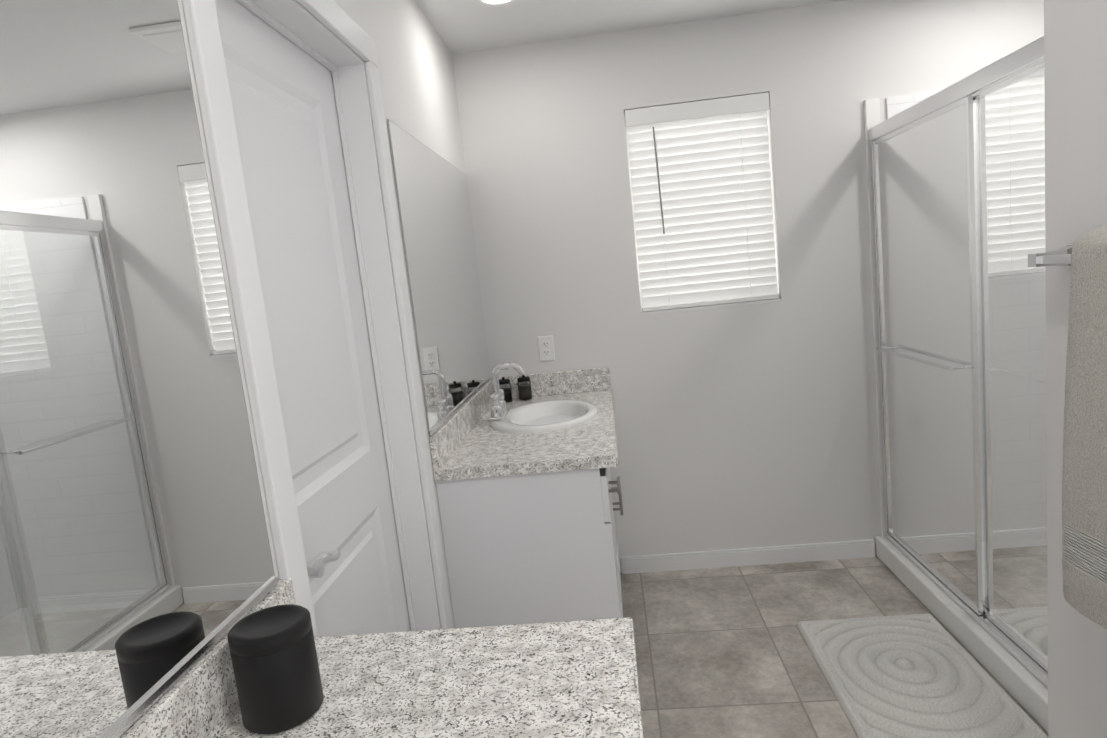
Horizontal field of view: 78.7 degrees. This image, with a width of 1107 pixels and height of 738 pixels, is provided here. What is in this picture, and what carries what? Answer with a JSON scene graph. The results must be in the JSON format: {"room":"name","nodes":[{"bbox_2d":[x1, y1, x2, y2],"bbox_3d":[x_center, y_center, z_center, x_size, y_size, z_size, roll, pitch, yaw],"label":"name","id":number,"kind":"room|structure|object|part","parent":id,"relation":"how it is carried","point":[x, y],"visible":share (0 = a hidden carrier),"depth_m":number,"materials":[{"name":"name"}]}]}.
{"room":"bathroom","nodes":[
{"label":"bathroom","id":0,"kind":"room"},
{"bbox_2d":[178,0,465,627],"bbox_3d":[-0.533,0.145,0.936,0.120,2.440,4.430,-5,8,5],"label":"wall","id":1,"kind":"structure","parent":0,"point":[416,75],"depth_m":2.12,"materials":[{"name":"white paint"}]},
{"bbox_2d":[0,0,278,737],"bbox_3d":[-0.524,-0.035,0.461,0.010,0.918,1.103,-5,8,5],"label":"mirror","id":2,"kind":"object","parent":1,"relation":"attached to","point":[138,578],"visible":0.96,"depth_m":0.76,"materials":[{"name":"grey mirror"}]},
{"bbox_2d":[215,0,410,636],"bbox_3d":[-0.470,0.257,1.525,0.122,2.024,0.730,-5,8,5],"label":"door","id":3,"kind":"structure","parent":1,"relation":"in","point":[283,102],"depth_m":1.52,"materials":[{"name":"white paint"}]},
{"bbox_2d":[182,0,452,636],"bbox_3d":[-0.476,0.230,1.522,0.155,2.104,0.888,-5,8,5],"label":"door frame","id":4,"kind":"structure","parent":1,"relation":"attached to","point":[207,54],"depth_m":1.76,"materials":[{"name":"white paint"}]},
{"bbox_2d":[387,119,491,435],"bbox_3d":[-0.378,-0.333,2.523,0.010,0.918,1.132,-5,8,5],"label":"mirror","id":5,"kind":"object","parent":1,"relation":"attached to","point":[434,208],"visible":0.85,"depth_m":2.33,"materials":[{"name":"grey mirror"}]},
{"bbox_2d":[415,0,845,53],"bbox_3d":[0.685,-1.223,0.652,2.840,0.080,4.670,-5,8,5],"label":"ceiling","id":6,"kind":"structure","parent":0,"point":[460,26],"depth_m":2.71,"materials":[{"name":"white paint"}]},
{"bbox_2d":[473,0,517,7],"bbox_3d":[-0.200,-1.325,2.407,0.176,0.008,0.176,-5,8,5],"label":"recessed light","id":7,"kind":"object","parent":6,"relation":"in","point":[493,3],"visible":1,"depth_m":2.45,"materials":[{"name":"white plastic"}]},
{"bbox_2d":[452,0,1043,572],"bbox_3d":[0.975,-0.306,3.068,2.840,2.440,0.120,-5,8,5],"label":"wall","id":8,"kind":"structure","parent":0,"point":[746,426],"depth_m":3.02,"materials":[{"name":"white paint"}]},
{"bbox_2d":[537,335,554,360],"bbox_3d":[-0.034,-0.095,3.105,0.070,0.114,0.008,-5,8,5],"label":"electrical outlet","id":9,"kind":"object","parent":8,"relation":"attached to","point":[546,348],"visible":1,"depth_m":3.10,"materials":[{"name":"white plastic"}]},
{"bbox_2d":[624,114,780,314],"bbox_3d":[0.664,-0.724,3.031,0.623,0.898,0.119,-5,8,5],"label":"window","id":10,"kind":"structure","parent":8,"relation":"in","point":[710,306],"depth_m":3.04,"materials":[{"name":"white plastic"}]},
{"bbox_2d":[624,92,778,311],"bbox_3d":[0.661,-0.723,2.991,0.615,0.880,0.078,-5,8,5],"label":"window blinds","id":11,"kind":"object","parent":10,"relation":"attached to","point":[700,172],"visible":0.96,"depth_m":3.00,"materials":[{"name":"white plastic"}]},
{"bbox_2d":[621,539,874,573],"bbox_3d":[0.905,0.883,3.177,1.170,0.082,0.014,-5,8,5],"label":"baseboard","id":12,"kind":"structure","parent":8,"relation":"attached to","point":[754,556],"depth_m":3.15,"materials":[{"name":"white paint"}]},
{"bbox_2d":[620,556,1047,737],"bbox_3d":[0.946,1.250,0.991,2.840,0.060,4.670,-5,8,5],"label":"floor","id":13,"kind":"structure","parent":0,"point":[723,652],"depth_m":2.57,"materials":[{"name":"tile"}]},
{"bbox_2d":[119,578,642,737],"bbox_3d":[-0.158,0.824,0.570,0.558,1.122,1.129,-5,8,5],"label":"countertop","id":14,"kind":"structure","parent":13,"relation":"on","point":[571,679],"depth_m":0.91,"materials":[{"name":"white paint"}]},
{"bbox_2d":[227,604,323,733],"bbox_3d":[-0.369,0.396,0.900,0.102,0.128,0.102,-5,8,5],"label":"canister","id":15,"kind":"object","parent":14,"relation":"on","point":[274,658],"visible":1,"depth_m":0.86,"materials":[{"name":"black plastic"}]},
{"bbox_2d":[429,362,622,627],"bbox_3d":[-0.012,0.527,2.621,0.558,1.122,1.135,-5,8,5],"label":"bathroom vanity","id":16,"kind":"object","parent":13,"relation":"on","point":[526,489],"visible":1,"depth_m":2.08,"materials":[{"name":"white paint"}]},
{"bbox_2d":[499,377,512,402],"bbox_3d":[-0.222,0.093,3.064,0.062,0.113,0.062,-5,8,5],"label":"jar","id":17,"kind":"object","parent":16,"relation":"on","point":[505,384],"visible":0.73,"depth_m":3.04,"materials":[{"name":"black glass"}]},
{"bbox_2d":[517,375,532,399],"bbox_3d":[-0.132,0.082,3.073,0.062,0.113,0.062,-5,8,5],"label":"jar","id":18,"kind":"object","parent":16,"relation":"on","point":[524,388],"visible":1,"depth_m":3.05,"materials":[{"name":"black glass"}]},
{"bbox_2d":[797,613,1047,737],"bbox_3d":[1.160,1.027,2.134,0.506,0.025,0.951,-5,8,5],"label":"bath mat","id":19,"kind":"object","parent":13,"relation":"on","point":[915,676],"visible":1,"depth_m":2.19,"materials":[{"name":"fabric"}]},
{"bbox_2d":[864,36,1047,732],"bbox_3d":[1.395,-0.029,2.243,0.124,2.030,1.526,-5,8,5],"label":"shower enclosure","id":20,"kind":"object","parent":13,"relation":"on","point":[956,188],"visible":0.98,"depth_m":2.26,"materials":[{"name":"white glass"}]},
{"bbox_3d":[1.390,-0.051,2.588,0.060,1.724,0.746,-5,8,5],"label":"panel","id":21,"kind":"part","parent":20,"relation":"part of","materials":[{"name":"clear glass"}]},
{"bbox_3d":[1.405,0.042,1.901,0.060,1.724,0.753,-5,8,5],"label":"panel","id":22,"kind":"part","parent":20,"relation":"part of","materials":[{"name":"clear glass"}]},
{"bbox_2d":[1044,0,1106,737],"bbox_3d":[1.048,0.100,0.043,0.140,2.440,2.900,-5,8,5],"label":"wall","id":23,"kind":"structure","parent":0,"point":[1075,57],"depth_m":1.38,"materials":[{"name":"white paint"}]},
{"bbox_2d":[1028,225,1106,629],"bbox_3d":[0.995,0.115,1.095,0.141,0.707,0.686,-5,8,5],"label":"towel rail","id":24,"kind":"object","parent":23,"relation":"attached to","point":[1083,257],"visible":1,"depth_m":1.20,"materials":[{"name":"silver metal"}]},
{"bbox_2d":[1061,225,1106,629],"bbox_3d":[0.985,0.117,1.085,0.121,0.707,0.346,-5,8,5],"label":"towel","id":25,"kind":"object","parent":24,"relation":"hanging from","point":[1084,479],"depth_m":1.19,"materials":[{"name":"fabric"}]},
{"bbox_3d":[2.165,-0.109,0.708,0.120,2.440,4.430,-5,8,5],"label":"wall","id":26,"kind":"structure","parent":0,"visible":0},
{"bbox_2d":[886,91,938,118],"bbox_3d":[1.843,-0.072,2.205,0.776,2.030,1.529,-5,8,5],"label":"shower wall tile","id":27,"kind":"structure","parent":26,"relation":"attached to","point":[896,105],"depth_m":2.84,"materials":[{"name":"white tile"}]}
]}

